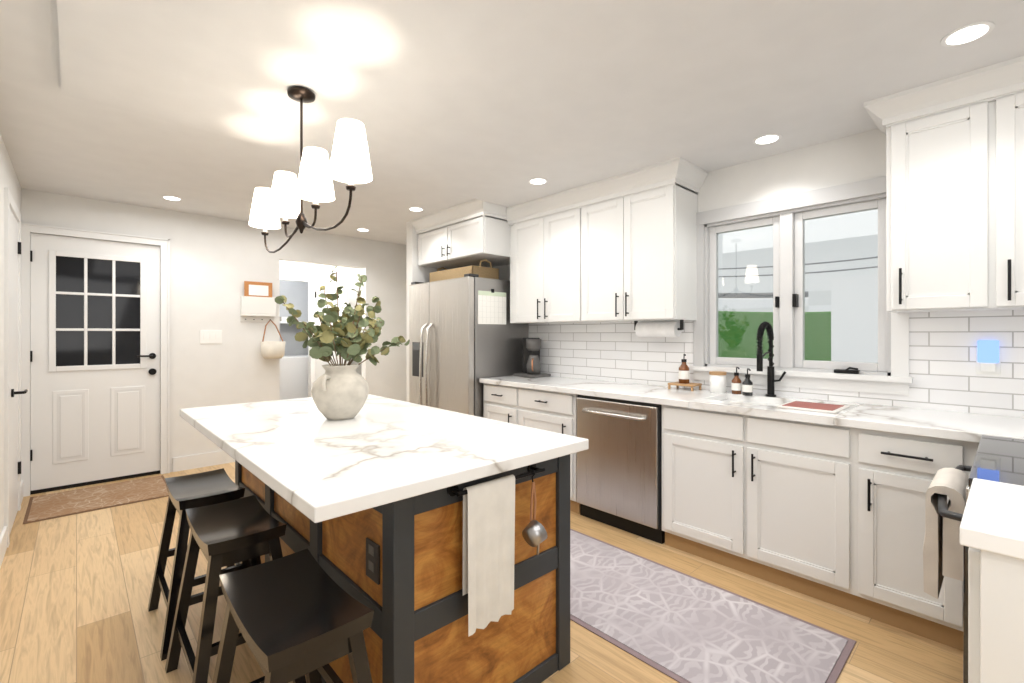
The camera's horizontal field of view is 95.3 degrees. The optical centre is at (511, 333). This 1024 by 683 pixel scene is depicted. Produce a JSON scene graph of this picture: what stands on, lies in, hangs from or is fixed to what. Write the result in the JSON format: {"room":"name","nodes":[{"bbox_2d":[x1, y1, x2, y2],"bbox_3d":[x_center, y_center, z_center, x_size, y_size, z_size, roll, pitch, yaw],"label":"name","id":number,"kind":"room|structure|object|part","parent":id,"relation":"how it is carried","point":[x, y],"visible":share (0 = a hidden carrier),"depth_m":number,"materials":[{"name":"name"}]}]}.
{"room":"kitchen","nodes":[
{"label":"kitchen","id":0,"kind":"room"},
{"bbox_2d":[0,134,20,534],"bbox_3d":[-1.591,0.070,1.135,0.120,2.520,7.470,0,0,-43],"label":"wall","id":1,"kind":"structure","parent":0,"point":[9,179],"depth_m":2.85,"materials":[{"name":"paint"}]},
{"bbox_2d":[0,526,6,567],"bbox_3d":[-1.113,1.262,0.719,0.014,0.135,5.970,0,0,-43],"label":"baseboard","id":2,"kind":"structure","parent":1,"relation":"attached to","point":[3,537],"depth_m":2.77,"materials":[{"name":"white wood"}]},
{"bbox_2d":[4,187,27,547],"bbox_3d":[-3.431,0.210,3.255,0.081,2.240,0.900,0,0,-43],"label":"door frame","id":3,"kind":"structure","parent":1,"relation":"attached to","point":[13,392],"depth_m":3.17,"materials":[{"name":"white wood"}]},
{"bbox_2d":[21,480,23,502],"bbox_3d":[-3.885,1.262,3.692,0.014,0.135,0.360,0,0,-43],"label":"baseboard","id":4,"kind":"structure","parent":1,"relation":"attached to","point":[22,482],"depth_m":3.74,"materials":[{"name":"white wood"}]},
{"bbox_2d":[21,189,406,471],"bbox_3d":[-2.734,0.070,5.094,3.610,2.520,0.120,0,0,-43],"label":"wall","id":5,"kind":"structure","parent":0,"point":[216,263],"depth_m":4.80,"materials":[{"name":"paint"}]},
{"bbox_2d":[30,233,159,494],"bbox_3d":[-3.671,0.246,4.157,0.867,2.168,0.105,0,0,-43],"label":"entry door","id":6,"kind":"structure","parent":5,"relation":"in","point":[94,361],"depth_m":4.13,"materials":[{"name":"white wood"}]},
{"bbox_2d":[21,222,169,496],"bbox_3d":[-3.691,0.211,4.181,1.001,2.238,0.150,0,0,-43],"label":"door frame","id":7,"kind":"structure","parent":5,"relation":"attached to","point":[27,229],"depth_m":4.09,"materials":[{"name":"white wood"}]},
{"bbox_2d":[173,451,234,471],"bbox_3d":[-2.912,1.262,4.836,0.977,0.135,0.014,0,0,-43],"label":"baseboard","id":8,"kind":"structure","parent":5,"relation":"attached to","point":[182,463],"depth_m":4.65,"materials":[{"name":"white"}]},
{"bbox_2d":[200,330,221,343],"bbox_3d":[-3.040,0.029,4.719,0.190,0.137,0.010,0,0,-43],"label":"light switch","id":9,"kind":"object","parent":5,"relation":"attached to","point":[210,336],"visible":1,"depth_m":4.71,"materials":[{"name":"white plastic"}]},
{"bbox_2d":[240,281,275,321],"bbox_3d":[-2.707,-0.343,4.985,0.330,0.425,0.074,0,0,-43],"label":"wall shelf","id":10,"kind":"object","parent":5,"relation":"attached to","point":[257,302],"visible":0.94,"depth_m":4.96,"materials":[{"name":"white wood"}]},
{"bbox_2d":[260,320,284,358],"bbox_3d":[-2.560,0.049,5.003,0.240,0.422,0.240,0,0,-43],"label":"handbag","id":11,"kind":"object","parent":10,"relation":"hanging from","point":[272,349],"visible":1,"depth_m":4.92,"materials":[{"name":"beige fabric"}]},
{"bbox_2d":[280,261,361,396],"bbox_3d":[-3.052,0.080,6.623,2.270,2.500,2.550,0,0,-43],"label":"wall","id":12,"kind":"structure","parent":0,"point":[297,294],"depth_m":7.15,"materials":[{"name":"paint"}]},
{"bbox_2d":[280,317,307,323],"bbox_3d":[-3.734,-0.250,7.340,1.310,0.160,0.330,0,0,-43],"label":"shelf","id":13,"kind":"object","parent":12,"relation":"attached to","point":[283,320],"visible":0.15,"depth_m":7.35,"materials":[{"name":"white wood"}]},
{"bbox_2d":[280,274,315,396],"bbox_3d":[-3.047,0.255,6.515,0.610,2.150,0.015,0,0,-43],"label":"door frame","id":14,"kind":"structure","parent":12,"relation":"attached to","point":[312,280],"depth_m":6.68,"materials":[{"name":"white wood"}]},
{"bbox_2d":[314,281,348,379],"bbox_3d":[-2.507,0.305,6.477,0.780,2.030,0.055,0,0,38],"label":"door leaf","id":15,"kind":"structure","parent":12,"relation":"in","point":[342,300],"depth_m":6.45,"materials":[{"name":"white wood"}]},
{"bbox_2d":[407,221,443,401],"bbox_3d":[-0.831,0.070,5.187,0.699,2.520,0.120,0,0,-43],"label":"wall","id":16,"kind":"structure","parent":0,"point":[416,272],"depth_m":4.96,"materials":[{"name":"paint"}]},
{"bbox_2d":[0,462,962,682],"bbox_3d":[-1.131,1.380,3.376,3.850,0.100,10.120,0,0,-43],"label":"floor","id":17,"kind":"structure","parent":0,"point":[75,590],"depth_m":2.21,"materials":[{"name":"brown wood"}]},
{"bbox_2d":[23,475,168,523],"bbox_3d":[-3.348,1.325,3.824,0.870,0.008,0.730,0,0,-43],"label":"rug","id":18,"kind":"object","parent":17,"relation":"on","point":[59,504],"visible":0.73,"depth_m":3.75,"materials":[{"name":"beige fabric"}]},
{"bbox_2d":[148,468,249,660],"bbox_3d":[-1.458,1.017,2.209,0.376,0.626,0.496,0,0,-43],"label":"stool","id":19,"kind":"object","parent":17,"relation":"on","point":[202,489],"visible":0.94,"depth_m":2.13,"materials":[{"name":"black wood"}]},
{"bbox_2d":[165,495,305,682],"bbox_3d":[-1.073,1.017,1.803,0.376,0.626,0.496,0,0,-43],"label":"stool","id":20,"kind":"object","parent":17,"relation":"on","point":[251,529],"visible":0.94,"depth_m":1.73,"materials":[{"name":"black wood"}]},
{"bbox_2d":[212,548,373,682],"bbox_3d":[-0.603,1.017,1.277,0.376,0.626,0.536,0,0,-43],"label":"stool","id":21,"kind":"object","parent":17,"relation":"on","point":[293,616],"visible":1,"depth_m":1.22,"materials":[{"name":"black wood"}]},
{"bbox_2d":[280,355,307,399],"bbox_3d":[-3.643,0.840,7.220,1.280,0.980,0.630,0,0,-43],"label":"washer","id":22,"kind":"object","parent":17,"relation":"on","point":[293,376],"depth_m":7.10,"materials":[{"name":"white"}]},
{"bbox_2d":[235,454,569,682],"bbox_3d":[-0.664,0.893,2.275,0.792,0.874,1.897,0,0,-43],"label":"kitchen island","id":23,"kind":"object","parent":17,"relation":"on","point":[396,567],"depth_m":1.57,"materials":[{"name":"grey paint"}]},
{"bbox_2d":[180,394,588,522],"bbox_3d":[-0.768,0.434,2.213,1.061,0.041,2.005,0,0,-43],"label":"island countertop","id":24,"kind":"structure","parent":23,"relation":"on","point":[307,458],"depth_m":1.70,"materials":[{"name":"stone"}]},
{"bbox_2d":[311,364,368,419],"bbox_3d":[-0.844,0.282,2.303,0.268,0.262,0.268,0,0,-43],"label":"vase","id":25,"kind":"object","parent":24,"relation":"on","point":[339,392],"visible":0.98,"depth_m":2.21,"materials":[{"name":"ceramic"}]},
{"bbox_2d":[275,266,409,365],"bbox_3d":[-0.821,-0.076,2.320,0.627,0.542,0.381,0,0,-43],"label":"plant","id":26,"kind":"object","parent":25,"relation":"in","point":[348,343],"visible":0.94,"depth_m":2.26,"materials":[{"name":"green plant"}]},
{"bbox_2d":[463,475,526,636],"bbox_3d":[-0.071,0.715,1.538,0.205,0.460,0.043,0,0,-43],"label":"towel","id":27,"kind":"object","parent":23,"relation":"hanging from","point":[488,541],"depth_m":1.52,"materials":[{"name":"fabric"}]},
{"bbox_3d":[-0.041,0.498,1.598,0.400,0.039,0.057,0,0,-43],"label":"kitchen island handle","id":28,"kind":"part","parent":23,"relation":"part of","materials":[{"name":"black metal"}]},
{"bbox_2d":[527,469,546,554],"bbox_3d":[0.092,0.646,1.652,0.081,0.327,0.112,0,0,38],"label":"ladle","id":29,"kind":"object","parent":23,"relation":"hanging from","point":[536,533],"depth_m":1.63,"materials":[{"name":"metal"}]},
{"bbox_2d":[409,273,527,417],"bbox_3d":[-0.480,0.396,4.701,0.829,1.868,1.019,0,0,-43],"label":"fridge","id":30,"kind":"object","parent":17,"relation":"on","point":[465,334],"visible":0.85,"depth_m":4.35,"materials":[{"name":"grey metal"}]},
{"bbox_2d":[429,259,498,281],"bbox_3d":[-0.491,-0.610,4.683,0.330,0.198,0.724,0,0,-43],"label":"basket","id":31,"kind":"object","parent":30,"relation":"on","point":[490,272],"visible":0.56,"depth_m":4.47,"materials":[{"name":"beige wicker"}]},
{"bbox_2d":[484,383,507,422],"bbox_3d":[0.136,0.882,4.207,0.618,0.896,0.532,0,0,-43],"label":"base cabinet","id":32,"kind":"object","parent":17,"relation":"on","point":[495,396],"depth_m":4.05,"materials":[{"name":"white wood"}]},
{"bbox_2d":[508,386,579,513],"bbox_3d":[0.452,0.882,3.869,0.618,0.896,0.672,0,0,-43],"label":"base cabinet","id":33,"kind":"object","parent":17,"relation":"on","point":[551,411],"depth_m":3.60,"materials":[{"name":"white wood"}]},
{"bbox_2d":[577,395,664,543],"bbox_3d":[0.891,0.883,3.350,0.667,0.893,0.655,0,0,-43],"label":"dishwasher","id":34,"kind":"object","parent":17,"relation":"on","point":[619,473],"visible":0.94,"depth_m":3.11,"materials":[{"name":"silver metal"}]},
{"bbox_2d":[570,529,855,682],"bbox_3d":[0.344,1.325,2.666,0.780,0.010,2.510,0,0,-43],"label":"runner rug","id":35,"kind":"object","parent":17,"relation":"on","point":[678,626],"visible":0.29,"depth_m":2.11,"materials":[{"name":"fabric"}]},
{"bbox_2d":[662,399,846,603],"bbox_3d":[1.512,0.882,2.732,0.618,0.896,1.067,0,0,-43],"label":"base cabinet","id":36,"kind":"object","parent":17,"relation":"on","point":[751,495],"depth_m":2.52,"materials":[{"name":"white wood"}]},
{"bbox_2d":[479,375,1023,442],"bbox_3d":[1.264,0.517,2.977,0.649,0.245,3.870,0,0,-43],"label":"countertop","id":37,"kind":"structure","parent":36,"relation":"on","point":[962,426],"depth_m":2.46,"materials":[{"name":"stone"}]},
{"bbox_2d":[514,338,550,377],"bbox_3d":[0.185,0.215,4.364,0.236,0.360,0.270,0,0,-43],"label":"coffee maker","id":38,"kind":"object","parent":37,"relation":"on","point":[531,358],"visible":0.98,"depth_m":4.28,"materials":[{"name":"grey plastic"}]},
{"bbox_2d":[668,382,701,390],"bbox_3d":[1.231,0.372,3.328,0.140,0.044,0.190,0,0,-43],"label":"tray","id":39,"kind":"object","parent":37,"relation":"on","point":[691,385],"visible":0.96,"depth_m":3.30,"materials":[{"name":"brown wood"}]},
{"bbox_2d":[679,354,689,383],"bbox_3d":[1.225,0.244,3.330,0.080,0.210,0.074,0,0,-43],"label":"soap bottle","id":40,"kind":"object","parent":39,"relation":"on","point":[684,374],"visible":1,"depth_m":3.30,"materials":[{"name":"orange glass"}]},
{"bbox_2d":[709,371,726,392],"bbox_3d":[1.391,0.325,3.157,0.108,0.140,0.108,0,0,-43],"label":"canister","id":41,"kind":"object","parent":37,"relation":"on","point":[717,381],"visible":0.96,"depth_m":3.11,"materials":[{"name":"white ceramic"}]},
{"bbox_2d":[731,367,741,393],"bbox_3d":[1.481,0.304,3.081,0.074,0.180,0.065,0,0,-43],"label":"soap bottle","id":42,"kind":"object","parent":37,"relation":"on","point":[736,385],"visible":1,"depth_m":3.07,"materials":[{"name":"orange glass"}]},
{"bbox_2d":[742,368,752,395],"bbox_3d":[1.513,0.307,3.002,0.074,0.175,0.065,0,0,-43],"label":"soap bottle","id":43,"kind":"object","parent":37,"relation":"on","point":[747,386],"visible":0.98,"depth_m":2.99,"materials":[{"name":"black glass"}]},
{"bbox_2d":[756,321,785,396],"bbox_3d":[1.594,0.158,2.873,0.239,0.474,0.121,0,0,-43],"label":"faucet","id":44,"kind":"object","parent":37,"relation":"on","point":[760,356],"visible":1,"depth_m":2.93,"materials":[{"name":"black metal"}]},
{"bbox_2d":[777,401,849,413],"bbox_3d":[1.614,0.389,2.503,0.285,0.012,0.270,0,0,-43],"label":"board","id":45,"kind":"object","parent":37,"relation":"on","point":[817,407],"visible":1,"depth_m":2.46,"materials":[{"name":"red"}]},
{"bbox_2d":[832,425,935,640],"bbox_3d":[1.927,0.882,2.287,0.618,0.896,0.448,0,0,-43],"label":"base cabinet","id":46,"kind":"object","parent":17,"relation":"on","point":[833,515],"depth_m":2.12,"materials":[{"name":"white wood"}]},
{"bbox_2d":[936,438,978,650],"bbox_3d":[2.305,0.882,1.860,0.648,0.896,0.817,0,0,-43],"label":"base cabinet","id":47,"kind":"object","parent":17,"relation":"on","point":[949,453],"depth_m":1.95,"materials":[{"name":"white wood"}]},
{"bbox_2d":[938,435,1023,682],"bbox_3d":[1.776,0.815,1.351,0.818,1.030,0.793,0,0,-43],"label":"range","id":48,"kind":"object","parent":17,"relation":"on","point":[998,459],"visible":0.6,"depth_m":1.39,"materials":[{"name":"silver metal"}]},
{"bbox_2d":[923,468,968,598],"bbox_3d":[1.484,0.667,1.591,0.300,0.366,0.106,0,0,-43],"label":"towel","id":49,"kind":"object","parent":48,"relation":"hanging from","point":[942,551],"visible":0.83,"depth_m":1.50,"materials":[{"name":"white fabric"}]},
{"bbox_2d":[968,547,1023,682],"bbox_3d":[1.331,0.882,0.875,0.460,0.895,0.665,0,0,-43],"label":"base cabinet","id":50,"kind":"object","parent":17,"relation":"on","point":[995,617],"visible":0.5,"depth_m":0.93,"materials":[{"name":"white wood"}]},
{"bbox_2d":[960,478,1023,559],"bbox_3d":[1.332,0.415,0.870,0.475,0.040,0.695,0,0,-43],"label":"countertop","id":51,"kind":"structure","parent":50,"relation":"on","point":[992,520],"depth_m":0.99,"materials":[{"name":"white stone"}]},
{"bbox_2d":[0,0,1023,244],"bbox_3d":[-0.227,-1.220,2.406,3.850,0.140,7.470,0,0,-43],"label":"ceiling","id":52,"kind":"structure","parent":0,"point":[192,104],"depth_m":2.18,"materials":[{"name":"paint"}]},
{"bbox_2d":[161,196,181,200],"bbox_3d":[-2.975,-1.187,4.086,0.149,0.005,0.149,0,0,38],"label":"recessed light","id":53,"kind":"object","parent":52,"relation":"in","point":[173,198],"depth_m":4.08,"materials":[{"name":"white"}]},
{"bbox_2d":[249,86,371,252],"bbox_3d":[-1.012,-0.793,2.229,0.162,0.713,1.292,0,0,-43],"label":"chandelier","id":54,"kind":"object","parent":52,"relation":"hanging from","point":[286,195],"visible":1,"depth_m":2.06,"materials":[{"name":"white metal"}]},
{"bbox_2d":[356,228,369,231],"bbox_3d":[-1.700,-1.187,5.328,0.149,0.005,0.149,0,0,38],"label":"recessed light","id":55,"kind":"object","parent":52,"relation":"in","point":[359,229],"depth_m":5.30,"materials":[{"name":"white"}]},
{"bbox_2d":[408,207,423,210],"bbox_3d":[-0.914,-1.187,4.446,0.149,0.005,0.149,0,0,38],"label":"recessed light","id":56,"kind":"object","parent":52,"relation":"in","point":[410,208],"depth_m":4.44,"materials":[{"name":"white"}]},
{"bbox_2d":[528,178,547,184],"bbox_3d":[0.195,-1.147,3.510,0.149,0.005,0.149,0,0,38],"label":"recessed light","id":57,"kind":"object","parent":52,"relation":"in","point":[536,181],"depth_m":3.50,"materials":[{"name":"white"}]},
{"bbox_2d":[753,134,781,144],"bbox_3d":[1.503,-1.147,2.754,0.149,0.005,0.149,0,0,38],"label":"recessed light","id":58,"kind":"object","parent":52,"relation":"in","point":[768,138],"depth_m":2.75,"materials":[{"name":"white"}]},
{"bbox_2d":[940,21,994,46],"bbox_3d":[1.744,-1.147,1.790,0.149,0.005,0.149,0,0,38],"label":"recessed light","id":59,"kind":"object","parent":52,"relation":"in","point":[967,34],"depth_m":1.78,"materials":[{"name":"white"}]},
{"bbox_2d":[492,129,995,337],"bbox_3d":[1.137,0.070,3.678,0.120,2.520,7.470,0,0,-43],"label":"wall","id":60,"kind":"structure","parent":0,"point":[852,158],"depth_m":2.91,"materials":[{"name":"paint"}]},
{"bbox_2d":[411,199,509,268],"bbox_3d":[-0.395,-0.955,4.708,0.713,0.470,1.175,0,0,-43],"label":"upper cabinet","id":61,"kind":"object","parent":60,"relation":"attached to","point":[474,232],"visible":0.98,"depth_m":4.39,"materials":[{"name":"white wood"}]},
{"bbox_2d":[508,205,569,323],"bbox_3d":[0.402,-0.565,4.126,0.338,0.930,0.912,0,0,-43],"label":"upper cabinet","id":62,"kind":"object","parent":60,"relation":"attached to","point":[539,242],"depth_m":4.05,"materials":[{"name":"white wood"}]},
{"bbox_2d":[570,177,698,322],"bbox_3d":[0.921,-0.565,3.570,0.338,0.930,0.867,0,0,-43],"label":"upper cabinet","id":63,"kind":"object","parent":60,"relation":"attached to","point":[620,248],"depth_m":3.36,"materials":[{"name":"white wood"}]},
{"bbox_2d":[634,320,683,336],"bbox_3d":[1.071,-0.038,3.426,0.116,0.123,0.380,0,0,-43],"label":"paper towel holder","id":64,"kind":"object","parent":63,"relation":"attached to","point":[660,329],"visible":1,"depth_m":3.37,"materials":[{"name":"white paper"}]},
{"bbox_2d":[529,310,1023,417],"bbox_3d":[1.495,0.140,3.200,0.006,0.509,3.882,0,0,-43],"label":"tile backsplash","id":65,"kind":"structure","parent":60,"relation":"attached to","point":[942,360],"depth_m":2.50,"materials":[{"name":"white tile"}]},
{"bbox_2d":[976,340,1000,374],"bbox_3d":[2.327,0.115,2.283,0.028,0.170,0.085,0,0,-43],"label":"electrical outlet","id":66,"kind":"object","parent":65,"relation":"attached to","point":[988,357],"visible":0.98,"depth_m":2.27,"materials":[{"name":"white"}]},
{"bbox_2d":[689,176,912,395],"bbox_3d":[1.758,-0.270,2.976,0.170,1.200,1.225,0,0,-43],"label":"window unit","id":67,"kind":"structure","parent":60,"relation":"in","point":[788,287],"depth_m":2.93,"materials":[{"name":"white wood"}]},
{"bbox_3d":[1.770,-0.275,2.987,0.006,0.950,0.985,0,0,-43],"label":"window unit","id":68,"kind":"part","parent":67,"relation":"part of","materials":[{"name":"clear glass"}]},
{"bbox_2d":[880,96,963,312],"bbox_3d":[2.128,-0.583,2.273,0.343,0.935,0.437,0,0,-43],"label":"upper cabinet","id":69,"kind":"object","parent":60,"relation":"attached to","point":[954,193],"depth_m":2.21,"materials":[{"name":"white wood"}]},
{"bbox_2d":[964,80,1023,310],"bbox_3d":[2.352,-0.583,2.033,0.343,0.935,0.498,0,0,-43],"label":"upper cabinet","id":70,"kind":"object","parent":60,"relation":"attached to","point":[994,120],"depth_m":2.06,"materials":[{"name":"white wood"}]},
{"label":"outside","id":71,"kind":"structure","parent":0,"visible":0},
{"bbox_2d":[718,209,877,360],"bbox_3d":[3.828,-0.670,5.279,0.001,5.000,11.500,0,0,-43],"label":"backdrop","id":72,"kind":"structure","parent":71,"point":[815,251],"depth_m":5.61,"materials":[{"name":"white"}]},
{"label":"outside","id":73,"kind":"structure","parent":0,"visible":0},
{"bbox_2d":[831,274,877,362],"bbox_3d":[2.771,0.155,3.772,0.053,1.250,0.338,0,0,-43],"label":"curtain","id":74,"kind":"object","parent":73,"point":[847,306],"depth_m":3.78,"materials":[{"name":"white fabric"}]}
]}

